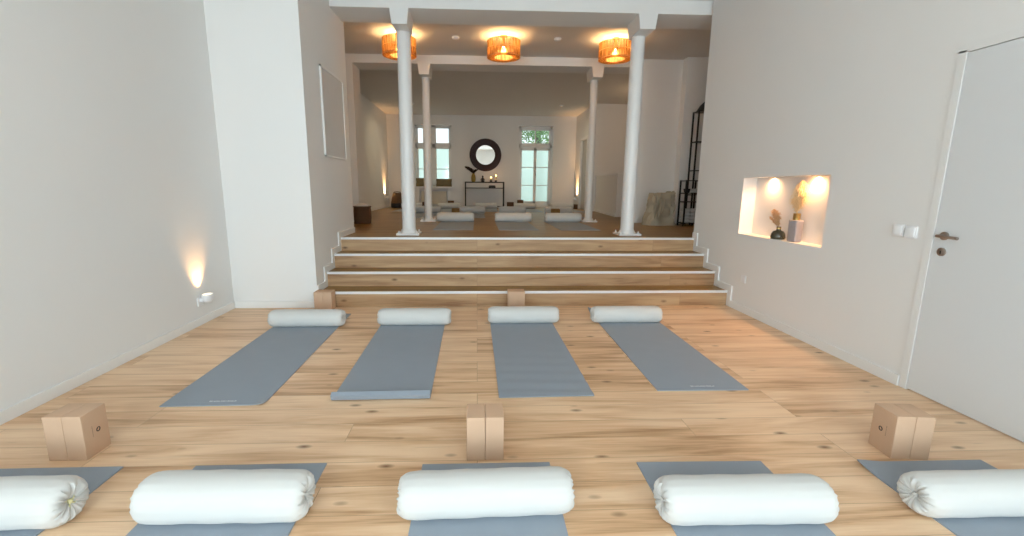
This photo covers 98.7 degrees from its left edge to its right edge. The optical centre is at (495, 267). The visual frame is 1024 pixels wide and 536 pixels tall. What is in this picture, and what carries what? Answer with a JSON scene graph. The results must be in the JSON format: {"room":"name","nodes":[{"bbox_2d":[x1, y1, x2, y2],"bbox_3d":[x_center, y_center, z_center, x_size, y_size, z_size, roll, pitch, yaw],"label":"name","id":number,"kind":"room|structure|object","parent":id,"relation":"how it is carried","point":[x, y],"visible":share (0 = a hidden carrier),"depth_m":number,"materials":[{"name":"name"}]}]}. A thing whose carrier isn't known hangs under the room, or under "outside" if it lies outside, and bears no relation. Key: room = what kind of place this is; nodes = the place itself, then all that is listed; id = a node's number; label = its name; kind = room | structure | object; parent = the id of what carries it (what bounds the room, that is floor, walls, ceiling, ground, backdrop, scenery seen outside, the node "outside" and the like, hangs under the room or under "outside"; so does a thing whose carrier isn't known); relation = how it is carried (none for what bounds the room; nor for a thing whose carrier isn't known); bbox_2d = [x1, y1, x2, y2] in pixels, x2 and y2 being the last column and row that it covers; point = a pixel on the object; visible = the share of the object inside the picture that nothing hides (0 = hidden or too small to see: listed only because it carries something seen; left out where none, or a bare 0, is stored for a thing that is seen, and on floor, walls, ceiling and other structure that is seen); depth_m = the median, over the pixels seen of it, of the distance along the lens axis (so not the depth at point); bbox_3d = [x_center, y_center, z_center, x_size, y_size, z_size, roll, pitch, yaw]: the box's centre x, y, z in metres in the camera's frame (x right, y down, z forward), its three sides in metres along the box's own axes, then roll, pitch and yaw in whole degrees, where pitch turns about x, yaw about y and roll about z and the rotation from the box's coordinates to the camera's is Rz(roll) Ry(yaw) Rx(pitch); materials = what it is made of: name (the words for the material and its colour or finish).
{"room":"exercise studio","nodes":[
{"label":"exercise studio","id":0,"kind":"room"},
{"bbox_2d":[0,0,233,410],"bbox_3d":[-2.878,-0.664,0.848,0.300,3.630,7.540,0,10,-2],"label":"wall","id":1,"kind":"structure","parent":0,"point":[113,229],"depth_m":3.15,"materials":[{"name":"white paint"}]},
{"bbox_2d":[0,302,234,424],"bbox_3d":[-2.732,1.087,1.164,0.015,0.075,7.525,0,10,-2],"label":"baseboard","id":2,"kind":"structure","parent":1,"relation":"attached to","point":[7,414],"depth_m":3.12,"materials":[{"name":"white wood"}]},
{"bbox_2d":[197,292,213,306],"bbox_3d":[-2.804,0.314,4.268,0.128,0.122,0.120,0,10,-2],"label":"night light","id":3,"kind":"object","parent":1,"relation":"attached to","point":[206,297],"visible":1,"depth_m":4.24,"materials":[{"name":"white plastic"}]},
{"bbox_2d":[203,0,353,300],"bbox_3d":[-2.608,-1.478,5.355,1.214,3.630,1.590,0,10,-2],"label":"wall","id":4,"kind":"structure","parent":0,"point":[287,203],"depth_m":4.66,"materials":[{"name":"white paint"}]},
{"bbox_2d":[234,301,313,307],"bbox_3d":[-2.438,0.414,4.889,0.912,0.075,0.015,0,10,-2],"label":"baseboard","id":5,"kind":"structure","parent":4,"relation":"attached to","point":[238,304],"depth_m":4.88,"materials":[{"name":"white wood"}]},
{"bbox_2d":[319,64,346,160],"bbox_3d":[-1.994,-1.866,5.448,0.022,1.010,0.840,0,10,-2],"label":"framed panel","id":6,"kind":"object","parent":4,"relation":"attached to","point":[331,86],"visible":1,"depth_m":5.38,"materials":[{"name":"white"}]},
{"bbox_2d":[317,227,354,289],"bbox_3d":[-2.003,-0.066,5.637,0.015,0.759,1.589,0,10,-2],"label":"baseboard","id":7,"kind":"structure","parent":4,"relation":"attached to","point":[343,233],"depth_m":5.40,"materials":[{"name":"white wood"}]},
{"bbox_2d":[329,0,713,29],"bbox_3d":[1.175,-3.273,5.665,6.376,0.160,0.510,0,10,-2],"label":"beam","id":8,"kind":"structure","parent":4,"relation":"attached to","point":[672,14],"depth_m":5.46,"materials":[{"name":"white paint"}]},
{"bbox_2d":[345,53,365,217],"bbox_3d":[-2.889,-2.340,8.193,0.710,2.946,0.480,0,10,-2],"label":"wall pier","id":9,"kind":"object","parent":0,"point":[352,72],"visible":0.14,"depth_m":8.05,"materials":[{"name":"white paint"}]},
{"bbox_2d":[361,94,388,206],"bbox_3d":[-3.485,-2.638,10.377,0.300,3.146,8.770,0,10,-2],"label":"wall","id":10,"kind":"structure","parent":0,"point":[374,125],"depth_m":12.46,"materials":[{"name":"white paint"}]},
{"bbox_2d":[386,114,576,207],"bbox_3d":[-0.310,-3.490,14.637,6.400,2.946,0.350,0,10,-2],"label":"wall","id":11,"kind":"structure","parent":0,"point":[466,130],"depth_m":14.44,"materials":[{"name":"white paint"}]},
{"bbox_2d":[415,125,451,186],"bbox_3d":[-2.039,-3.683,14.589,1.200,1.970,0.095,0,10,-2],"label":"window","id":12,"kind":"structure","parent":11,"relation":"in","point":[441,153],"depth_m":14.58,"materials":[{"name":"white"}]},
{"bbox_2d":[421,191,446,203],"bbox_3d":[-2.046,-2.295,14.674,0.850,0.480,0.101,0,10,-2],"label":"radiator","id":13,"kind":"object","parent":11,"relation":"attached to","point":[437,196],"visible":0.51,"depth_m":14.62,"materials":[{"name":"beige metal"}]},
{"bbox_2d":[415,186,452,187],"bbox_3d":[-2.036,-2.650,14.540,1.300,0.044,0.240,0,10,-2],"label":"trim","id":14,"kind":"structure","parent":11,"relation":"attached to","point":[415,186],"depth_m":14.42,"materials":[{"name":"white wood"}]},
{"bbox_2d":[436,179,451,186],"bbox_3d":[-1.690,-2.791,14.498,0.521,0.256,0.149,0,10,0],"label":"cushion","id":15,"kind":"object","parent":14,"relation":"on","point":[440,182],"visible":1,"depth_m":14.45,"materials":[{"name":"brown fabric"}]},
{"bbox_2d":[469,138,500,170],"bbox_3d":[-0.322,-3.676,14.385,1.044,1.044,0.062,0,11,-2],"label":"round mirror","id":16,"kind":"object","parent":11,"relation":"attached to","point":[485,154],"visible":1,"depth_m":14.39,"materials":[{"name":"brown wood"}]},
{"bbox_2d":[476,145,494,164],"bbox_3d":[-0.323,-3.680,14.407,0.624,0.624,0.006,0,11,-2],"label":"mirror glass","id":17,"kind":"object","parent":16,"relation":"attached to","point":[485,154],"depth_m":14.40,"materials":[{"name":"silver metal"}]},
{"bbox_2d":[518,127,552,205],"bbox_3d":[1.327,-3.374,14.757,1.120,2.576,0.149,0,10,-2],"label":"door","id":18,"kind":"structure","parent":11,"relation":"in","point":[535,159],"depth_m":14.79,"materials":[{"name":"white glass"}]},
{"bbox_2d":[0,305,1023,535],"bbox_3d":[0.066,1.202,1.173,6.206,0.120,7.872,0,10,-2],"label":"floor","id":19,"kind":"structure","parent":0,"point":[806,409],"depth_m":2.50,"materials":[{"name":"brown wood"}]},
{"bbox_2d":[0,466,122,535],"bbox_3d":[-2.052,1.131,1.137,0.620,0.006,1.950,0,10,-2],"label":"yoga mat","id":20,"kind":"object","parent":19,"relation":"on","point":[95,477],"visible":0.31,"depth_m":2.05,"materials":[{"name":"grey rubber"}]},
{"bbox_2d":[0,475,89,530],"bbox_3d":[-2.049,0.930,1.744,0.736,0.172,0.200,0,10,-2],"label":"bolster","id":21,"kind":"object","parent":20,"relation":"on","point":[29,501],"visible":1,"depth_m":1.70,"materials":[{"name":"white fabric"}]},
{"bbox_2d":[41,403,85,460],"bbox_3d":[-2.142,0.823,2.206,0.090,0.230,0.145,0,10,-2],"label":"block","id":22,"kind":"object","parent":19,"relation":"on","point":[52,422],"visible":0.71,"depth_m":2.14,"materials":[{"name":"beige wood"}]},
{"bbox_2d":[61,403,110,459],"bbox_3d":[-2.051,0.823,2.210,0.091,0.230,0.145,0,10,-2],"label":"block","id":23,"kind":"object","parent":19,"relation":"on","point":[85,428],"visible":1,"depth_m":2.16,"materials":[{"name":"beige wood"}]},
{"bbox_2d":[126,463,326,535],"bbox_3d":[-1.087,1.131,1.169,0.620,0.006,1.955,0,10,-3],"label":"yoga mat","id":24,"kind":"object","parent":19,"relation":"on","point":[228,529],"visible":0.2,"depth_m":1.73,"materials":[{"name":"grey rubber"}]},
{"bbox_2d":[129,469,315,524],"bbox_3d":[-1.094,0.925,1.790,0.677,0.176,0.204,0,10,-2],"label":"bolster","id":25,"kind":"object","parent":24,"relation":"on","point":[223,496],"visible":1,"depth_m":1.71,"materials":[{"name":"white fabric"}]},
{"bbox_2d":[159,314,350,406],"bbox_3d":[-1.793,0.667,3.677,0.620,0.018,1.990,0,10,-3],"label":"yoga mat","id":26,"kind":"object","parent":19,"relation":"on","point":[252,375],"visible":0.85,"depth_m":3.21,"materials":[{"name":"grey rubber"}]},
{"bbox_2d":[267,309,345,326],"bbox_3d":[-1.816,0.485,4.254,0.717,0.157,0.185,0,10,-2],"label":"bolster","id":27,"kind":"object","parent":26,"relation":"on","point":[279,317],"visible":1,"depth_m":4.18,"materials":[{"name":"white fabric"}]},
{"bbox_2d":[313,290,324,308],"bbox_3d":[-1.923,0.360,4.842,0.094,0.205,0.140,0,10,-2],"label":"block","id":28,"kind":"object","parent":19,"relation":"on","point":[318,297],"visible":0.62,"depth_m":4.77,"materials":[{"name":"beige wood"}]},
{"bbox_2d":[322,290,335,308],"bbox_3d":[-1.829,0.360,4.846,0.094,0.205,0.140,0,10,-2],"label":"block","id":29,"kind":"object","parent":19,"relation":"on","point":[329,299],"visible":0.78,"depth_m":4.78,"materials":[{"name":"beige wood"}]},
{"bbox_2d":[330,325,444,399],"bbox_3d":[-0.776,0.646,3.723,0.620,0.054,1.926,0,10,-3],"label":"yoga mat","id":30,"kind":"object","parent":19,"relation":"on","point":[399,361],"visible":0.78,"depth_m":3.32,"materials":[{"name":"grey rubber"}]},
{"bbox_2d":[377,308,450,324],"bbox_3d":[-0.790,0.479,4.321,0.716,0.157,0.185,0,10,-2],"label":"bolster","id":31,"kind":"object","parent":30,"relation":"on","point":[386,316],"visible":1,"depth_m":4.24,"materials":[{"name":"white fabric"}]},
{"bbox_2d":[467,404,484,460],"bbox_3d":[-0.098,0.832,2.227,0.090,0.230,0.145,0,10,-2],"label":"block","id":32,"kind":"object","parent":19,"relation":"on","point":[475,412],"visible":1,"depth_m":2.16,"materials":[{"name":"beige wood"}]},
{"bbox_2d":[408,462,567,535],"bbox_3d":[-0.008,1.134,1.187,0.620,0.006,1.960,0,10,-2],"label":"yoga mat","id":33,"kind":"object","parent":19,"relation":"on","point":[533,525],"visible":0.27,"depth_m":1.76,"materials":[{"name":"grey rubber"}]},
{"bbox_2d":[396,466,574,520],"bbox_3d":[-0.038,0.931,1.830,0.728,0.163,0.192,0,10,-4],"label":"bolster","id":34,"kind":"object","parent":33,"relation":"on","point":[544,490],"visible":1,"depth_m":1.76,"materials":[{"name":"white fabric"}]},
{"bbox_2d":[485,403,503,459],"bbox_3d":[-0.006,0.832,2.231,0.090,0.230,0.145,0,10,-2],"label":"block","id":35,"kind":"object","parent":19,"relation":"on","point":[494,416],"visible":0.98,"depth_m":2.16,"materials":[{"name":"beige wood"}]},
{"bbox_2d":[507,289,516,305],"bbox_3d":[0.187,0.357,4.929,0.094,0.205,0.140,0,10,-2],"label":"block","id":36,"kind":"object","parent":19,"relation":"on","point":[511,293],"visible":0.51,"depth_m":4.86,"materials":[{"name":"beige wood"}]},
{"bbox_2d":[516,289,524,305],"bbox_3d":[0.278,0.357,4.933,0.094,0.205,0.140,0,10,-2],"label":"block","id":37,"kind":"object","parent":19,"relation":"on","point":[520,292],"visible":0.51,"depth_m":4.86,"materials":[{"name":"beige wood"}]},
{"bbox_2d":[323,237,726,306],"bbox_3d":[0.346,0.024,5.420,4.662,0.689,0.914,0,10,-2],"label":"steps","id":38,"kind":"structure","parent":19,"relation":"on","point":[368,271],"depth_m":5.36,"materials":[{"name":"brown wood"}]},
{"bbox_2d":[490,322,593,397],"bbox_3d":[0.288,0.660,3.803,0.620,0.012,1.960,0,10,-3],"label":"yoga mat","id":39,"kind":"object","parent":19,"relation":"on","point":[532,359],"visible":0.84,"depth_m":3.35,"materials":[{"name":"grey rubber"}]},
{"bbox_2d":[488,306,558,322],"bbox_3d":[0.281,0.470,4.410,0.717,0.158,0.186,0,10,-2],"label":"bolster","id":40,"kind":"object","parent":39,"relation":"on","point":[496,314],"visible":1,"depth_m":4.33,"materials":[{"name":"white fabric"}]},
{"bbox_2d":[588,307,748,390],"bbox_3d":[1.365,0.634,3.915,0.620,0.036,1.970,0,10,-2],"label":"yoga mat","id":41,"kind":"object","parent":19,"relation":"on","point":[668,362],"visible":0.79,"depth_m":3.47,"materials":[{"name":"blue rubber"}]},
{"bbox_2d":[590,306,662,322],"bbox_3d":[1.322,0.470,4.447,0.718,0.157,0.186,0,10,-2],"label":"bolster","id":42,"kind":"object","parent":41,"relation":"on","point":[599,314],"visible":1,"depth_m":4.37,"materials":[{"name":"white fabric"}]},
{"bbox_2d":[637,461,835,535],"bbox_3d":[1.030,1.137,1.207,0.620,0.006,1.965,0,10,-1],"label":"yoga mat","id":43,"kind":"object","parent":19,"relation":"on","point":[651,471],"visible":0.34,"depth_m":2.00,"materials":[{"name":"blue rubber"}]},
{"bbox_2d":[653,473,839,525],"bbox_3d":[1.015,0.943,1.800,0.707,0.164,0.192,0,10,-2],"label":"bolster","id":44,"kind":"object","parent":43,"relation":"on","point":[795,498],"visible":1,"depth_m":1.72,"materials":[{"name":"white fabric"}]},
{"bbox_2d":[868,403,916,458],"bbox_3d":[2.037,0.839,2.261,0.091,0.230,0.145,1,10,3],"label":"block","id":45,"kind":"object","parent":19,"relation":"on","point":[892,427],"visible":1,"depth_m":2.21,"materials":[{"name":"beige wood"}]},
{"bbox_2d":[894,403,935,459],"bbox_3d":[2.129,0.840,2.256,0.090,0.230,0.145,1,10,3],"label":"block","id":46,"kind":"object","parent":19,"relation":"on","point":[925,422],"visible":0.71,"depth_m":2.19,"materials":[{"name":"beige wood"}]},
{"bbox_2d":[857,459,1023,535],"bbox_3d":[2.147,1.135,1.220,0.640,0.020,1.970,0,10,-2],"label":"yoga mat","id":47,"kind":"object","parent":19,"relation":"on","point":[888,472],"visible":0.38,"depth_m":2.03,"materials":[{"name":"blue rubber"}]},
{"bbox_2d":[896,469,1023,517],"bbox_3d":[2.107,0.943,1.850,0.746,0.159,0.183,0,10,-2],"label":"bolster","id":48,"kind":"object","parent":47,"relation":"on","point":[985,492],"visible":1,"depth_m":1.78,"materials":[{"name":"white fabric"}]},
{"bbox_2d":[344,207,693,237],"bbox_3d":[0.416,-1.133,10.471,8.100,0.200,9.441,0,10,-2],"label":"floor","id":49,"kind":"structure","parent":0,"point":[385,222],"depth_m":6.99,"materials":[{"name":"brown wood"}]},
{"bbox_2d":[353,206,371,223],"bbox_3d":[-2.368,-0.937,7.848,0.316,0.314,0.316,0,10,-2],"label":"woven basket","id":50,"kind":"object","parent":49,"relation":"on","point":[362,214],"visible":0.96,"depth_m":7.73,"materials":[{"name":"brown wicker"}]},
{"bbox_2d":[391,191,401,207],"bbox_3d":[-3.101,-2.146,13.925,0.410,0.520,0.410,0,10,-2],"label":"basket","id":51,"kind":"object","parent":49,"relation":"on","point":[396,201],"visible":0.8,"depth_m":13.77,"materials":[{"name":"brown wicker"}]},
{"bbox_2d":[389,7,421,234],"bbox_3d":[-1.188,-1.817,5.809,0.310,2.786,0.483,0,10,-2],"label":"column","id":52,"kind":"structure","parent":49,"relation":"on","point":[401,18],"depth_m":5.79,"materials":[{"name":"white paint"}]},
{"bbox_2d":[415,213,436,217],"bbox_3d":[-1.709,-1.252,10.479,0.620,0.006,1.950,0,10,-3],"label":"yoga mat","id":53,"kind":"object","parent":49,"relation":"on","point":[418,215],"visible":0.41,"depth_m":10.19,"materials":[{"name":"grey rubber"}]},
{"bbox_2d":[415,206,440,212],"bbox_3d":[-1.740,-1.488,11.274,0.716,0.172,0.203,0,10,-3],"label":"bolster","id":54,"kind":"object","parent":53,"relation":"on","point":[418,209],"visible":0.62,"depth_m":11.19,"materials":[{"name":"white fabric"}]},
{"bbox_2d":[418,63,436,221],"bbox_3d":[-1.282,-2.266,8.239,0.290,2.803,0.428,0,10,-2],"label":"column","id":55,"kind":"structure","parent":49,"relation":"on","point":[425,70],"depth_m":8.21,"materials":[{"name":"white paint"}]},
{"bbox_2d":[441,208,451,211],"bbox_3d":[-1.390,-1.659,12.737,0.620,0.006,1.950,0,10,-2],"label":"yoga mat","id":56,"kind":"object","parent":49,"relation":"on","point":[442,209],"visible":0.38,"depth_m":12.44,"materials":[{"name":"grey rubber"}]},
{"bbox_2d":[438,203,460,208],"bbox_3d":[-1.427,-1.912,13.630,0.716,0.172,0.203,0,10,-3],"label":"bolster","id":57,"kind":"object","parent":56,"relation":"on","point":[443,205],"visible":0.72,"depth_m":13.55,"materials":[{"name":"white fabric"}]},
{"bbox_2d":[433,221,473,229],"bbox_3d":[-0.691,-0.749,7.734,0.620,0.006,1.950,0,10,-2],"label":"yoga mat","id":58,"kind":"object","parent":49,"relation":"on","point":[443,225],"visible":0.89,"depth_m":7.53,"materials":[{"name":"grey rubber"}]},
{"bbox_2d":[437,212,473,221],"bbox_3d":[-0.765,-0.972,8.458,0.716,0.172,0.203,0,10,-2],"label":"bolster","id":59,"kind":"object","parent":58,"relation":"on","point":[441,216],"visible":0.98,"depth_m":8.37,"materials":[{"name":"white fabric"}]},
{"bbox_2d":[474,213,484,217],"bbox_3d":[-0.569,-1.254,10.526,0.620,0.006,1.950,0,10,-2],"label":"yoga mat","id":60,"kind":"object","parent":49,"relation":"on","point":[476,215],"visible":0.38,"depth_m":10.29,"materials":[{"name":"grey rubber"}]},
{"bbox_2d":[458,206,484,212],"bbox_3d":[-0.611,-1.489,11.320,0.716,0.172,0.203,0,10,-2],"label":"bolster","id":61,"kind":"object","parent":60,"relation":"on","point":[473,209],"visible":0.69,"depth_m":11.23,"materials":[{"name":"white fabric"}]},
{"bbox_2d":[465,182,503,206],"bbox_3d":[-0.350,-2.358,14.307,1.270,0.835,0.300,0,10,-2],"label":"console table","id":62,"kind":"object","parent":49,"relation":"on","point":[465,182],"visible":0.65,"depth_m":14.13,"materials":[{"name":"black metal"}]},
{"bbox_2d":[485,209,498,211],"bbox_3d":[-0.250,-1.696,12.981,0.620,0.006,1.950,0,10,-2],"label":"yoga mat","id":63,"kind":"object","parent":49,"relation":"on","point":[486,210],"visible":0.55,"depth_m":12.59,"materials":[{"name":"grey rubber"}]},
{"bbox_2d":[475,203,496,208],"bbox_3d":[-0.292,-1.931,13.776,0.716,0.172,0.203,0,10,-2],"label":"bolster","id":64,"kind":"object","parent":63,"relation":"on","point":[486,205],"visible":0.75,"depth_m":13.69,"materials":[{"name":"white fabric"}]},
{"bbox_2d":[495,221,537,229],"bbox_3d":[0.331,-0.751,7.776,0.620,0.006,1.950,0,10,-2],"label":"yoga mat","id":65,"kind":"object","parent":49,"relation":"on","point":[501,225],"visible":0.88,"depth_m":7.43,"materials":[{"name":"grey rubber"}]},
{"bbox_2d":[495,213,531,221],"bbox_3d":[0.345,-0.970,8.484,0.716,0.172,0.203,0,10,-1],"label":"bolster","id":66,"kind":"object","parent":65,"relation":"on","point":[499,217],"visible":1,"depth_m":8.40,"materials":[{"name":"white fabric"}]},
{"bbox_2d":[526,209,541,211],"bbox_3d":[0.965,-1.680,12.933,0.620,0.006,1.950,0,10,-2],"label":"yoga mat","id":67,"kind":"object","parent":49,"relation":"on","point":[527,210],"visible":0.58,"depth_m":12.72,"materials":[{"name":"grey rubber"}]},
{"bbox_2d":[514,203,535,208],"bbox_3d":[0.926,-1.933,13.826,0.716,0.172,0.203,0,10,-3],"label":"bolster","id":68,"kind":"object","parent":67,"relation":"on","point":[527,205],"visible":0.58,"depth_m":13.75,"materials":[{"name":"white fabric"}]},
{"bbox_2d":[544,221,599,230],"bbox_3d":[1.299,-0.752,7.816,0.620,0.006,1.950,0,10,-2],"label":"yoga mat","id":69,"kind":"object","parent":49,"relation":"on","point":[559,225],"visible":0.86,"depth_m":7.50,"materials":[{"name":"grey rubber"}]},
{"bbox_2d":[544,213,581,221],"bbox_3d":[1.312,-0.971,8.524,0.716,0.172,0.203,0,10,-2],"label":"bolster","id":70,"kind":"object","parent":69,"relation":"on","point":[549,217],"visible":1,"depth_m":8.44,"materials":[{"name":"white fabric"}]},
{"bbox_2d":[580,66,603,221],"bbox_3d":[1.838,-2.270,8.368,0.290,2.803,0.428,0,10,-2],"label":"column","id":71,"kind":"structure","parent":49,"relation":"on","point":[594,74],"depth_m":8.33,"materials":[{"name":"white paint"}]},
{"bbox_2d":[613,13,657,235],"bbox_3d":[1.884,-1.821,5.936,0.310,2.786,0.483,0,10,-2],"label":"column","id":72,"kind":"structure","parent":49,"relation":"on","point":[642,25],"depth_m":5.92,"materials":[{"name":"white paint"}]},
{"bbox_2d":[641,191,675,225],"bbox_3d":[2.976,-1.078,7.979,0.576,0.610,0.447,-1,10,-9],"label":"sack","id":73,"kind":"object","parent":49,"relation":"on","point":[660,208],"visible":1,"depth_m":7.84,"materials":[{"name":"beige fabric"}]},
{"bbox_2d":[676,180,697,225],"bbox_3d":[3.435,-1.135,7.779,0.294,0.800,0.244,0,10,-2],"label":"rack","id":74,"kind":"object","parent":49,"relation":"on","point":[696,181],"visible":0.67,"depth_m":7.76,"materials":[{"name":"black metal"}]},
{"bbox_2d":[680,208,689,222],"bbox_3d":[3.371,-0.922,7.815,0.104,0.245,0.180,0,10,-2],"label":"towel stack","id":75,"kind":"object","parent":74,"relation":"on","point":[687,211],"visible":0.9,"depth_m":7.74,"materials":[{"name":"grey fabric"}]},
{"bbox_2d":[688,208,695,222],"bbox_3d":[3.494,-0.922,7.820,0.104,0.245,0.180,0,10,-2],"label":"towel stack","id":76,"kind":"object","parent":74,"relation":"on","point":[692,210],"visible":0.59,"depth_m":7.74,"materials":[{"name":"grey fabric"}]},
{"bbox_2d":[685,110,703,224],"bbox_3d":[3.856,-1.778,7.975,0.624,2.000,0.224,0,10,-2],"label":"rack","id":77,"kind":"object","parent":49,"relation":"on","point":[699,112],"visible":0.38,"depth_m":7.91,"materials":[{"name":"black metal"}]},
{"bbox_3d":[2.131,-1.681,12.981,0.620,0.006,1.950,0,10,-2],"label":"yoga mat","id":78,"kind":"object","parent":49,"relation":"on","visible":0},
{"bbox_2d":[550,203,573,207],"bbox_3d":[2.090,-1.917,13.776,0.716,0.172,0.203,0,10,-1],"label":"bolster","id":79,"kind":"object","parent":78,"relation":"on","point":[552,204],"visible":0.7,"depth_m":13.68,"materials":[{"name":"white fabric"}]},
{"bbox_3d":[1.634,-1.257,10.617,0.620,0.006,1.950,0,10,-2],"label":"yoga mat","id":80,"kind":"object","parent":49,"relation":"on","visible":0},
{"bbox_2d":[544,207,572,213],"bbox_3d":[1.606,-1.453,11.195,0.716,0.172,0.203,0,10,-3],"label":"bolster","id":81,"kind":"object","parent":80,"relation":"on","point":[546,209],"visible":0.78,"depth_m":11.11,"materials":[{"name":"white fabric"}]},
{"bbox_3d":[0.471,-1.255,10.569,0.620,0.006,1.950,0,10,-2],"label":"yoga mat","id":82,"kind":"object","parent":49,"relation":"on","visible":0},
{"bbox_2d":[499,206,525,212],"bbox_3d":[0.438,-1.490,11.364,0.716,0.172,0.203,0,10,-2],"label":"bolster","id":83,"kind":"object","parent":82,"relation":"on","point":[502,209],"visible":0.94,"depth_m":11.28,"materials":[{"name":"white fabric"}]},
{"bbox_2d":[343,0,713,116],"bbox_3d":[0.663,-3.429,5.636,8.200,0.150,18.250,0,10,-2],"label":"ceiling","id":84,"kind":"structure","parent":0,"point":[451,92],"depth_m":9.11,"materials":[{"name":"white paint"}]},
{"bbox_2d":[381,33,416,59],"bbox_3d":[-1.468,-3.400,6.718,0.518,0.318,0.518,0,10,-2],"label":"ceiling lamp","id":85,"kind":"object","parent":84,"relation":"attached to","point":[389,49],"visible":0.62,"depth_m":6.58,"materials":[{"name":"orange fabric"}]},
{"bbox_2d":[487,35,520,62],"bbox_3d":[0.130,-3.401,6.784,0.518,0.318,0.518,5,11,24],"label":"ceiling lamp","id":86,"kind":"object","parent":84,"relation":"attached to","point":[495,52],"visible":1,"depth_m":6.63,"materials":[{"name":"brown wood"}]},
{"bbox_2d":[598,37,630,63],"bbox_3d":[1.874,-3.404,6.856,0.518,0.318,0.518,-8,13,-38],"label":"ceiling lamp","id":87,"kind":"object","parent":84,"relation":"attached to","point":[616,55],"visible":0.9,"depth_m":6.70,"materials":[{"name":"brown wood"}]},
{"bbox_2d":[573,108,588,203],"bbox_3d":[2.810,-3.289,13.634,0.250,2.946,1.950,0,10,-2],"label":"wall","id":88,"kind":"structure","parent":0,"point":[583,118],"depth_m":14.08,"materials":[{"name":"white paint"}]},
{"bbox_2d":[578,136,587,209],"bbox_3d":[2.732,-2.865,13.478,0.118,2.166,0.900,0,10,-2],"label":"door","id":89,"kind":"structure","parent":88,"relation":"in","point":[584,141],"depth_m":13.69,"materials":[{"name":"white"}]},
{"bbox_2d":[595,174,622,216],"bbox_3d":[2.917,-1.867,11.327,0.190,0.971,2.520,1,10,2],"label":"wall","id":90,"kind":"structure","parent":0,"point":[608,195],"depth_m":10.78,"materials":[{"name":"white paint"}]},
{"bbox_2d":[592,104,626,210],"bbox_3d":[3.405,-3.089,12.550,1.350,2.946,0.300,0,10,-2],"label":"wall","id":91,"kind":"structure","parent":0,"point":[611,119],"depth_m":12.30,"materials":[{"name":"white paint"}]},
{"bbox_2d":[634,59,682,217],"bbox_3d":[3.015,-2.330,8.339,0.760,2.946,0.260,0,10,-2],"label":"wall","id":92,"kind":"structure","parent":0,"point":[662,79],"depth_m":8.16,"materials":[{"name":"white paint"}]},
{"bbox_2d":[352,54,629,73],"bbox_3d":[0.057,-3.723,8.065,5.170,0.143,0.480,0,10,-2],"label":"beam","id":93,"kind":"structure","parent":92,"relation":"attached to","point":[361,61],"depth_m":7.88,"materials":[{"name":"white paint"}]},
{"bbox_2d":[673,57,708,220],"bbox_3d":[3.828,-2.315,8.284,0.860,2.946,0.440,0,10,-2],"label":"wall pier","id":94,"kind":"object","parent":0,"point":[695,69],"visible":0.36,"depth_m":8.01,"materials":[{"name":"white paint"}]},
{"bbox_2d":[694,0,1023,374],"bbox_3d":[3.003,-0.756,1.564,0.300,3.630,8.500,0,10,-2],"label":"wall","id":95,"kind":"structure","parent":0,"point":[847,99],"depth_m":3.59,"materials":[{"name":"white paint"}]},
{"bbox_2d":[770,226,785,239],"bbox_3d":[2.807,-0.342,4.362,0.132,0.124,0.132,0,10,-2],"label":"glass bottle","id":96,"kind":"object","parent":95,"relation":"in","point":[778,234],"visible":1,"depth_m":4.33,"materials":[{"name":"green"}]},
{"bbox_2d":[770,209,780,226],"bbox_3d":[2.805,-0.459,4.408,0.096,0.247,0.147,0,10,-2],"label":"dried grass","id":97,"kind":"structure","parent":96,"relation":"in","point":[776,216],"depth_m":4.38,"materials":[{"name":"beige plant"}]},
{"bbox_2d":[787,213,803,241],"bbox_3d":[2.821,-0.373,4.134,0.070,0.266,0.110,0,10,-2],"label":"vase","id":98,"kind":"object","parent":95,"relation":"in","point":[795,227],"visible":1,"depth_m":4.10,"materials":[{"name":"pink ceramic"}]},
{"bbox_2d":[789,180,810,212],"bbox_3d":[2.825,-0.556,4.099,0.159,0.506,0.173,7,12,33],"label":"pampas grass","id":99,"kind":"object","parent":98,"relation":"in","point":[799,194],"depth_m":4.06,"materials":[{"name":"beige plant"}]},
{"bbox_2d":[692,232,899,385],"bbox_3d":[2.837,0.656,1.813,0.015,0.759,8.500,0,10,-2],"label":"baseboard","id":100,"kind":"structure","parent":95,"relation":"attached to","point":[863,364],"depth_m":3.99,"materials":[{"name":"white wood"}]},
{"bbox_2d":[892,224,905,236],"bbox_3d":[2.782,-0.258,3.039,0.020,0.082,0.082,0,10,-2],"label":"light switch","id":101,"kind":"object","parent":95,"relation":"attached to","point":[898,229],"visible":1,"depth_m":3.03,"materials":[{"name":"white plastic"}]},
{"bbox_2d":[904,226,918,238],"bbox_3d":[2.786,-0.236,2.951,0.020,0.082,0.082,0,10,-2],"label":"light switch","id":102,"kind":"object","parent":95,"relation":"attached to","point":[910,231],"visible":1,"depth_m":2.94,"materials":[{"name":"white plastic"}]},
{"bbox_2d":[898,28,1023,441],"bbox_3d":[2.850,-0.172,2.376,0.180,2.188,0.960,0,10,-2],"label":"door","id":103,"kind":"structure","parent":95,"relation":"in","point":[964,352],"depth_m":2.56,"materials":[{"name":"white paint"}]},
{"label":"outside","id":104,"kind":"structure","parent":0,"visible":0},
{"bbox_3d":[1.028,-3.394,23.437,20.000,0.240,16.790,0,10,-2],"label":"ground","id":105,"kind":"structure","parent":104,"visible":0},
{"bbox_2d":[522,131,548,142],"bbox_3d":[2.108,-5.968,20.359,5.066,5.947,3.378,0,10,-2],"label":"tree","id":106,"kind":"object","parent":105,"relation":"on","point":[538,133],"visible":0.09,"depth_m":19.85,"materials":[{"name":"green plant"}]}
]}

